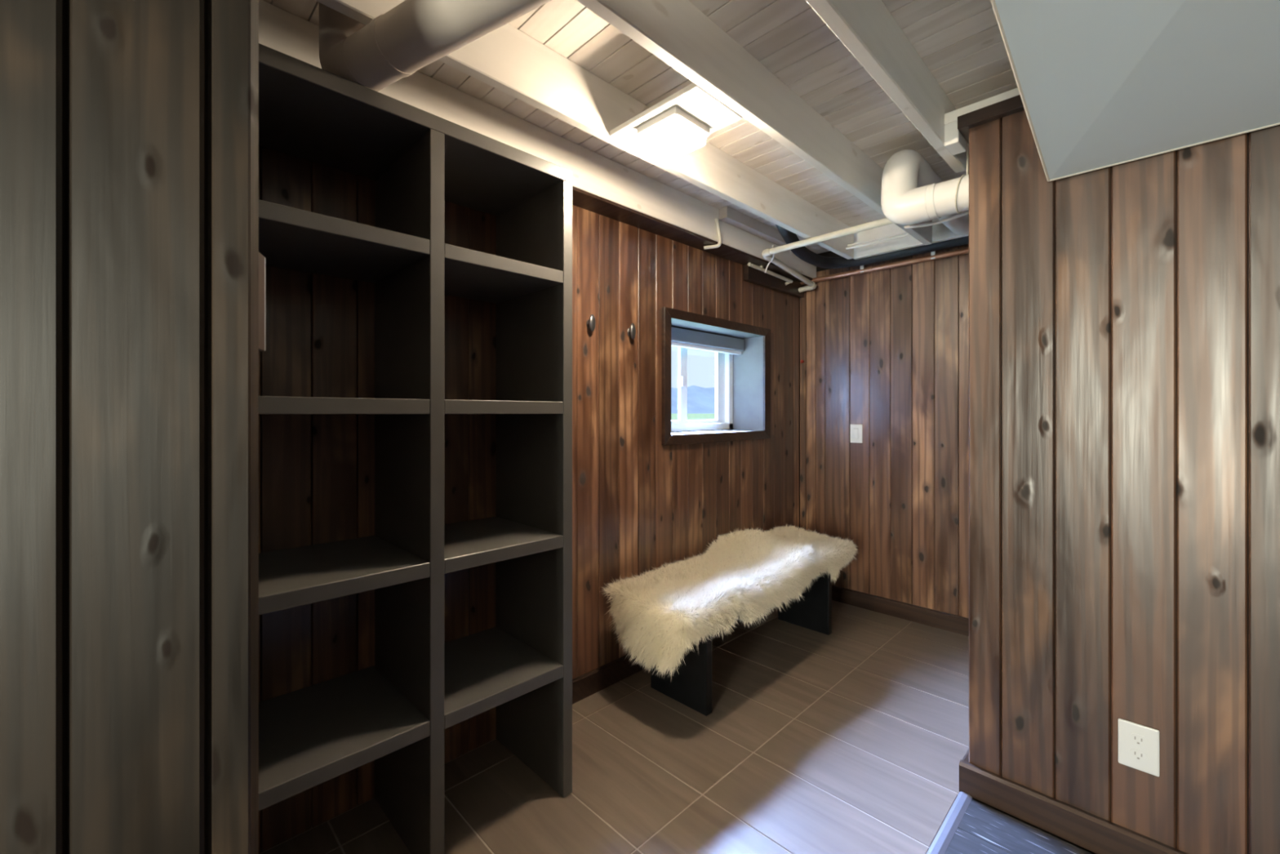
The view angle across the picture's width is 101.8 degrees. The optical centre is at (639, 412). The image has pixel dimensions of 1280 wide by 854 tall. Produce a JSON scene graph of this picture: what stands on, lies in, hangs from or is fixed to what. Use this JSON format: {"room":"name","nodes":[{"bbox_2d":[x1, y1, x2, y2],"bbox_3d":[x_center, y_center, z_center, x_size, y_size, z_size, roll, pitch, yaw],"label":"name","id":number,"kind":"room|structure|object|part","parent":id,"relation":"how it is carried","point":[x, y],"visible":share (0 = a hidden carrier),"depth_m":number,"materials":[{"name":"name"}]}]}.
{"room":"basement mudroom","nodes":[
{"label":"basement mudroom","id":0,"kind":"room"},
{"bbox_2d":[258,146,799,853],"bbox_3d":[-1.287,0.000,1.368,6.700,2.400,0.286,0,0,-45],"label":"wall","id":1,"kind":"structure","parent":0,"point":[639,503],"depth_m":1.89,"materials":[{"name":"brown wood"}]},
{"bbox_2d":[586,314,595,331],"bbox_3d":[-0.208,-0.382,2.213,0.033,0.074,0.035,0,0,-45],"label":"coat hook","id":2,"kind":"object","parent":1,"relation":"attached to","point":[591,322],"visible":1,"depth_m":2.20,"materials":[{"name":"grey metal"}]},
{"bbox_2d":[626,323,635,338],"bbox_3d":[-0.039,-0.374,2.381,0.033,0.074,0.035,0,0,-45],"label":"coat hook","id":3,"kind":"object","parent":1,"relation":"attached to","point":[631,331],"visible":1,"depth_m":2.37,"materials":[{"name":"grey metal"}]},
{"bbox_3d":[-0.033,-0.374,2.375,0.033,0.074,0.018,0,0,-45],"label":"knob","id":4,"kind":"part","parent":3,"relation":"part of","materials":[{"name":"grey metal"}]},
{"bbox_2d":[572,615,740,703],"bbox_3d":[0.292,1.154,2.721,2.232,0.092,0.018,0,0,-45],"label":"baseboard","id":5,"kind":"structure","parent":1,"relation":"attached to","point":[585,685],"depth_m":2.27,"materials":[{"name":"brown wood"}]},
{"bbox_2d":[572,186,812,282],"bbox_3d":[-0.243,-0.873,2.119,3.840,0.013,0.120,0,0,-45],"label":"trim","id":6,"kind":"structure","parent":1,"relation":"attached to","point":[583,199],"depth_m":2.45,"materials":[{"name":"brown wood"}]},
{"bbox_2d":[662,306,770,445],"bbox_3d":[0.360,-0.179,2.985,0.971,0.677,0.300,0,0,-45],"label":"window","id":7,"kind":"structure","parent":1,"relation":"in","point":[743,381],"depth_m":3.18,"materials":[{"name":"brown wood"}]},
{"bbox_3d":[0.133,-0.179,2.563,0.056,0.675,0.022,0,0,-45],"label":"casing","id":8,"kind":"part","parent":7,"relation":"part of","materials":[{"name":"brown wood"}]},
{"bbox_3d":[0.138,-0.181,2.913,0.370,0.507,0.024,0,0,-45],"label":"sash","id":9,"kind":"part","parent":7,"relation":"part of","materials":[{"name":"white plastic"}]},
{"bbox_3d":[0.275,-0.181,3.070,0.857,0.579,0.060,0,0,-45],"label":"frame","id":10,"kind":"part","parent":7,"relation":"part of","materials":[{"name":"white plastic"}]},
{"bbox_3d":[0.400,-0.181,3.212,0.408,0.507,0.024,0,0,-45],"label":"sash","id":11,"kind":"part","parent":7,"relation":"part of","materials":[{"name":"white plastic"}]},
{"bbox_2d":[671,326,744,355],"bbox_3d":[0.338,-0.416,3.012,0.837,0.097,0.070,0,0,-45],"label":"roller blind","id":12,"kind":"object","parent":7,"relation":"attached to","point":[680,337],"visible":0.56,"depth_m":3.02,"materials":[{"name":"grey fabric"}]},
{"bbox_3d":[0.340,-0.380,3.009,0.822,0.023,0.032,0,0,-45],"label":"rail","id":13,"kind":"part","parent":12,"relation":"part of","materials":[{"name":"white plastic"}]},
{"bbox_3d":[0.458,0.134,2.886,0.969,0.050,0.022,0,0,-45],"label":"casing","id":14,"kind":"part","parent":7,"relation":"part of","materials":[{"name":"brown wood"}]},
{"bbox_3d":[0.458,-0.495,2.886,0.969,0.046,0.022,0,0,-45],"label":"casing","id":15,"kind":"part","parent":7,"relation":"part of","materials":[{"name":"brown wood"}]},
{"bbox_3d":[0.782,-0.179,3.208,0.056,0.675,0.022,0,0,-45],"label":"casing","id":16,"kind":"part","parent":7,"relation":"part of","materials":[{"name":"brown wood"}]},
{"bbox_2d":[747,262,792,285],"bbox_3d":[0.791,-0.839,3.161,0.484,0.054,0.043,0,0,-45],"label":"pipe","id":17,"kind":"object","parent":1,"relation":"attached to","point":[761,268],"visible":1,"depth_m":3.14,"materials":[{"name":"white metal"}]},
{"bbox_2d":[743,263,804,297],"bbox_3d":[0.853,-0.821,3.265,0.670,0.091,0.036,0,0,-45],"label":"trim","id":18,"kind":"structure","parent":1,"relation":"attached to","point":[752,275],"depth_m":3.20,"materials":[{"name":"brown wood"}]},
{"bbox_2d":[258,0,1017,278],"bbox_3d":[0.310,-1.040,-0.171,6.800,0.320,4.720,0,0,-45],"label":"ceiling","id":19,"kind":"structure","parent":0,"point":[805,105],"depth_m":1.60,"materials":[{"name":"white wood"}]},
{"bbox_2d":[319,0,551,91],"bbox_3d":[0.284,-0.907,0.674,2.436,0.286,0.115,0,0,31],"label":"vent duct","id":20,"kind":"object","parent":19,"relation":"attached to","point":[412,35],"visible":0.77,"depth_m":1.10,"materials":[{"name":"white metal"}]},
{"bbox_2d":[636,106,710,159],"bbox_3d":[0.103,-0.852,1.604,0.162,0.056,0.162,0,0,-45],"label":"ceiling light","id":21,"kind":"object","parent":19,"relation":"attached to","point":[673,134],"visible":1,"depth_m":1.57,"materials":[{"name":"white plastic"}]},
{"bbox_2d":[640,119,706,159],"bbox_3d":[0.103,-0.840,1.604,0.148,0.032,0.148,0,0,-45],"label":"diffuser","id":22,"kind":"object","parent":21,"relation":"attached to","point":[672,139],"depth_m":1.57,"materials":[{"name":"white plastic"}]},
{"bbox_2d":[703,217,721,249],"bbox_3d":[0.370,-0.918,2.662,0.091,0.146,0.044,0,0,19],"label":"hook","id":23,"kind":"object","parent":19,"relation":"attached to","point":[717,220],"visible":1,"depth_m":2.65,"materials":[{"name":"white metal"}]},
{"bbox_2d":[761,217,893,292],"bbox_3d":[1.210,-0.839,2.344,0.665,0.085,2.151,0,0,-23],"label":"pipe","id":24,"kind":"object","parent":19,"relation":"attached to","point":[766,254],"visible":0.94,"depth_m":2.64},
{"bbox_2d":[764,244,774,273],"bbox_3d":[0.715,-0.837,2.836,0.034,0.106,0.165,0,0,-1],"label":"cable","id":25,"kind":"object","parent":24,"relation":"attached to","point":[772,245],"visible":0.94,"depth_m":2.88,"materials":[{"name":"white plastic"}]},
{"bbox_2d":[775,224,968,268],"bbox_3d":[1.736,-0.964,2.551,2.092,0.196,0.790,0,0,19],"label":"hose","id":26,"kind":"object","parent":19,"relation":"attached to","point":[802,253],"visible":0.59,"depth_m":2.93,"materials":[{"name":"rubber"}]},
{"bbox_2d":[847,231,907,246],"bbox_3d":[1.274,-0.928,2.762,0.344,0.026,0.024,0,0,43],"label":"cable","id":27,"kind":"object","parent":19,"relation":"attached to","point":[903,233],"visible":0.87,"depth_m":2.76,"materials":[{"name":"white plastic"}]},
{"bbox_2d":[845,233,910,249],"bbox_3d":[1.259,-0.908,2.748,0.344,0.026,0.024,0,0,43],"label":"cable","id":28,"kind":"object","parent":19,"relation":"attached to","point":[905,234],"visible":0.91,"depth_m":2.74,"materials":[{"name":"white plastic"}]},
{"bbox_2d":[880,142,968,235],"bbox_3d":[1.826,-0.863,1.735,0.984,0.318,1.660,0,0,-45],"label":"drain pipe","id":29,"kind":"object","parent":19,"relation":"hanging from","point":[912,193],"visible":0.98,"depth_m":1.92,"materials":[{"name":"white plastic"}]},
{"bbox_2d":[904,210,968,228],"bbox_3d":[1.617,-0.751,1.508,0.043,0.050,1.623,0,0,-43],"label":"cable","id":30,"kind":"object","parent":29,"relation":"hanging from","point":[966,212],"visible":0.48,"depth_m":2.00,"materials":[{"name":"white plastic"}]},
{"bbox_2d":[990,0,1279,181],"bbox_3d":[0.858,-0.856,0.384,2.021,0.389,1.136,0,0,-45],"label":"soffit","id":31,"kind":"structure","parent":19,"relation":"attached to","point":[1101,84],"depth_m":1.11,"materials":[{"name":"paint"}]},
{"bbox_2d":[259,600,1096,853],"bbox_3d":[0.303,1.247,-0.179,6.822,0.106,4.720,0,0,-45],"label":"floor","id":32,"kind":"structure","parent":0,"point":[853,739],"depth_m":1.74,"materials":[{"name":"tile"}]},
{"bbox_2d":[258,43,572,853],"bbox_3d":[-0.668,0.217,1.487,0.868,1.965,0.416,0,0,-45],"label":"shelving unit","id":33,"kind":"object","parent":32,"relation":"on","point":[395,712],"visible":0.73,"depth_m":1.44,"materials":[{"name":"grey paint"}]},
{"bbox_3d":[-0.816,0.805,1.341,0.378,0.038,0.415,0,0,-45],"label":"shelf","id":34,"kind":"part","parent":33,"relation":"part of","materials":[{"name":"grey paint"}]},
{"bbox_3d":[-0.816,0.400,1.341,0.378,0.038,0.415,0,0,-45],"label":"shelf","id":35,"kind":"part","parent":33,"relation":"part of","materials":[{"name":"grey paint"}]},
{"bbox_3d":[-0.816,-0.016,1.341,0.378,0.038,0.415,0,0,-45],"label":"shelf","id":36,"kind":"part","parent":33,"relation":"part of","materials":[{"name":"grey paint"}]},
{"bbox_3d":[-0.816,-0.423,1.341,0.378,0.038,0.415,0,0,-45],"label":"shelf","id":37,"kind":"part","parent":33,"relation":"part of","materials":[{"name":"grey paint"}]},
{"bbox_3d":[-0.668,-0.746,1.487,0.868,0.039,0.416,0,0,-45],"label":"panel","id":38,"kind":"part","parent":33,"relation":"part of","materials":[{"name":"grey paint"}]},
{"bbox_3d":[-0.520,0.805,1.634,0.380,0.038,0.415,0,0,-45],"label":"shelf","id":39,"kind":"part","parent":33,"relation":"part of","materials":[{"name":"grey paint"}]},
{"bbox_3d":[-0.520,0.400,1.634,0.380,0.038,0.415,0,0,-45],"label":"shelf","id":40,"kind":"part","parent":33,"relation":"part of","materials":[{"name":"grey paint"}]},
{"bbox_3d":[-0.520,-0.016,1.634,0.380,0.038,0.415,0,0,-45],"label":"shelf","id":41,"kind":"part","parent":33,"relation":"part of","materials":[{"name":"grey paint"}]},
{"bbox_3d":[-0.520,-0.423,1.634,0.380,0.038,0.415,0,0,-45],"label":"shelf","id":42,"kind":"part","parent":33,"relation":"part of","materials":[{"name":"grey paint"}]},
{"bbox_3d":[-0.372,0.237,1.780,0.036,1.926,0.416,0,0,-45],"label":"panel","id":43,"kind":"part","parent":33,"relation":"part of","materials":[{"name":"grey paint"}]},
{"bbox_2d":[650,570,831,715],"bbox_3d":[0.542,0.975,2.555,1.430,0.450,0.340,0,0,-45],"label":"bench","id":44,"kind":"object","parent":32,"relation":"on","point":[691,686],"visible":0.22,"depth_m":2.20,"materials":[{"name":"black wood"}]},
{"bbox_3d":[0.168,0.998,2.178,0.037,0.405,0.308,0,0,-45],"label":"leg","id":45,"kind":"part","parent":44,"relation":"part of","materials":[{"name":"black wood"}]},
{"bbox_2d":[599,527,817,676],"bbox_3d":[0.372,0.807,2.410,1.196,0.367,0.564,0,0,-45],"label":"sheepskin","id":46,"kind":"object","parent":44,"relation":"on","point":[744,574],"visible":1,"depth_m":2.14,"materials":[{"name":"fur"}]},
{"bbox_3d":[0.924,0.998,2.929,0.037,0.405,0.308,0,0,-45],"label":"leg","id":47,"kind":"part","parent":44,"relation":"part of","materials":[{"name":"black wood"}]},
{"bbox_2d":[764,524,857,601],"bbox_3d":[0.795,0.788,2.838,0.830,0.229,0.555,0,0,-45],"label":"sheepskin","id":48,"kind":"object","parent":44,"relation":"on","point":[833,553],"visible":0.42,"depth_m":2.81,"materials":[{"name":"fur"}]},
{"bbox_2d":[799,244,968,617],"bbox_3d":[2.088,0.000,2.602,0.150,2.400,2.752,0,0,-45],"label":"wall","id":49,"kind":"structure","parent":0,"point":[886,352],"depth_m":3.08,"materials":[{"name":"brown wood"}]},
{"bbox_2d":[849,424,862,443],"bbox_3d":[1.346,0.128,3.237,0.009,0.116,0.076,0,0,-45],"label":"switch plate","id":50,"kind":"object","parent":49,"relation":"attached to","point":[855,430],"visible":1,"depth_m":3.23,"materials":[{"name":"white plastic"}]},
{"bbox_2d":[800,247,968,284],"bbox_3d":[1.875,-0.887,2.653,0.036,0.076,2.325,0,0,-45],"label":"copper pipe","id":51,"kind":"object","parent":49,"relation":"attached to","point":[933,255],"visible":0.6,"depth_m":3.04,"materials":[{"name":"brown metal"}]},
{"bbox_2d":[831,584,968,635],"bbox_3d":[1.999,1.154,2.574,0.016,0.092,2.597,0,0,-45],"label":"baseboard","id":52,"kind":"structure","parent":49,"relation":"attached to","point":[931,617],"depth_m":3.03,"materials":[{"name":"brown wood"}]},
{"bbox_2d":[968,110,1279,853],"bbox_3d":[2.147,0.150,0.607,0.103,2.100,3.037,0,0,-45],"label":"wall","id":53,"kind":"structure","parent":0,"point":[1124,318],"depth_m":1.38,"materials":[{"name":"brown wood"}]},
{"bbox_2d":[944,120,965,155],"bbox_3d":[1.039,-0.905,1.714,0.090,0.070,0.041,0,0,-45],"label":"trim","id":54,"kind":"structure","parent":53,"relation":"attached to","point":[954,142],"depth_m":1.69,"materials":[{"name":"white plastic"}]},
{"bbox_2d":[961,748,968,762],"bbox_3d":[1.072,1.154,1.695,0.110,0.092,0.020,0,0,-45],"label":"baseboard","id":55,"kind":"structure","parent":53,"relation":"attached to","point":[966,757],"depth_m":1.68,"materials":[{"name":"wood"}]},
{"bbox_2d":[944,87,1019,124],"bbox_3d":[2.118,-0.958,0.626,0.090,0.036,3.105,0,0,-45],"label":"trim","id":56,"kind":"structure","parent":53,"relation":"attached to","point":[951,117],"depth_m":1.63,"materials":[{"name":"white wood"}]},
{"bbox_2d":[957,94,1024,143],"bbox_3d":[2.132,-0.920,0.610,0.134,0.040,3.062,0,0,-45],"label":"trim","id":57,"kind":"structure","parent":53,"relation":"attached to","point":[1012,105],"depth_m":1.59,"materials":[{"name":"brown wood"}]},
{"bbox_2d":[959,759,1188,853],"bbox_3d":[2.096,1.154,0.571,0.020,0.092,3.058,0,0,-45],"label":"baseboard","id":58,"kind":"structure","parent":53,"relation":"attached to","point":[1093,833],"depth_m":1.48,"materials":[{"name":"brown wood"}]},
{"bbox_2d":[1118,718,1159,776],"bbox_3d":[1.312,0.879,1.369,0.009,0.120,0.079,0,0,-45],"label":"wall outlet","id":59,"kind":"object","parent":53,"relation":"attached to","point":[1139,745],"visible":1,"depth_m":1.36,"materials":[{"name":"white plastic"}]},
{"bbox_2d":[1129,747,1146,761],"bbox_3d":[1.310,0.899,1.367,0.003,0.027,0.033,0,0,-45],"label":"socket","id":60,"kind":"object","parent":59,"relation":"attached to","point":[1136,754],"depth_m":1.37,"materials":[{"name":"white plastic"}]},
{"bbox_2d":[1129,733,1146,746],"bbox_3d":[1.310,0.859,1.367,0.003,0.027,0.033,0,0,-45],"label":"socket","id":61,"kind":"object","parent":59,"relation":"attached to","point":[1136,740],"depth_m":1.37,"materials":[{"name":"white plastic"}]},
{"bbox_3d":[-1.548,0.075,0.580,0.100,2.250,0.465,0,0,-45],"label":"wall","id":62,"kind":"structure","parent":0,"visible":0},
{"bbox_2d":[0,0,266,853],"bbox_3d":[-0.943,0.174,0.635,0.800,2.040,0.078,0,0,-21],"label":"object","id":63,"kind":"structure","parent":62,"relation":"in","point":[133,268],"depth_m":0.69,"materials":[{"name":"brown wood"}]},
{"bbox_3d":[-0.939,0.174,0.621,0.797,2.040,0.018,0,0,-21],"label":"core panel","id":64,"kind":"part","parent":63,"relation":"part of","materials":[{"name":"brown wood"}]},
{"bbox_3d":[-0.594,-0.170,0.785,0.038,0.147,0.040,0,0,-21],"label":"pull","id":65,"kind":"part","parent":63,"relation":"part of","materials":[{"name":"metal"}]},
{"label":"outside","id":66,"kind":"structure","parent":0,"visible":0},
{"bbox_2d":[671,413,715,420],"bbox_3d":[-141.600,0.450,142.690,600.000,0.100,397.950,0,0,-45],"label":"lawn","id":67,"kind":"structure","parent":66,"point":[673,415],"depth_m":54.80,"materials":[{"name":"green plant"}]},
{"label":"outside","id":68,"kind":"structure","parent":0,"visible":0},
{"bbox_2d":[671,385,715,413],"bbox_3d":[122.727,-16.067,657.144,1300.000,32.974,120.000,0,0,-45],"label":"hill","id":69,"kind":"structure","parent":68,"point":[700,399],"depth_m":552.48,"materials":[{"name":"blue"}]}
]}

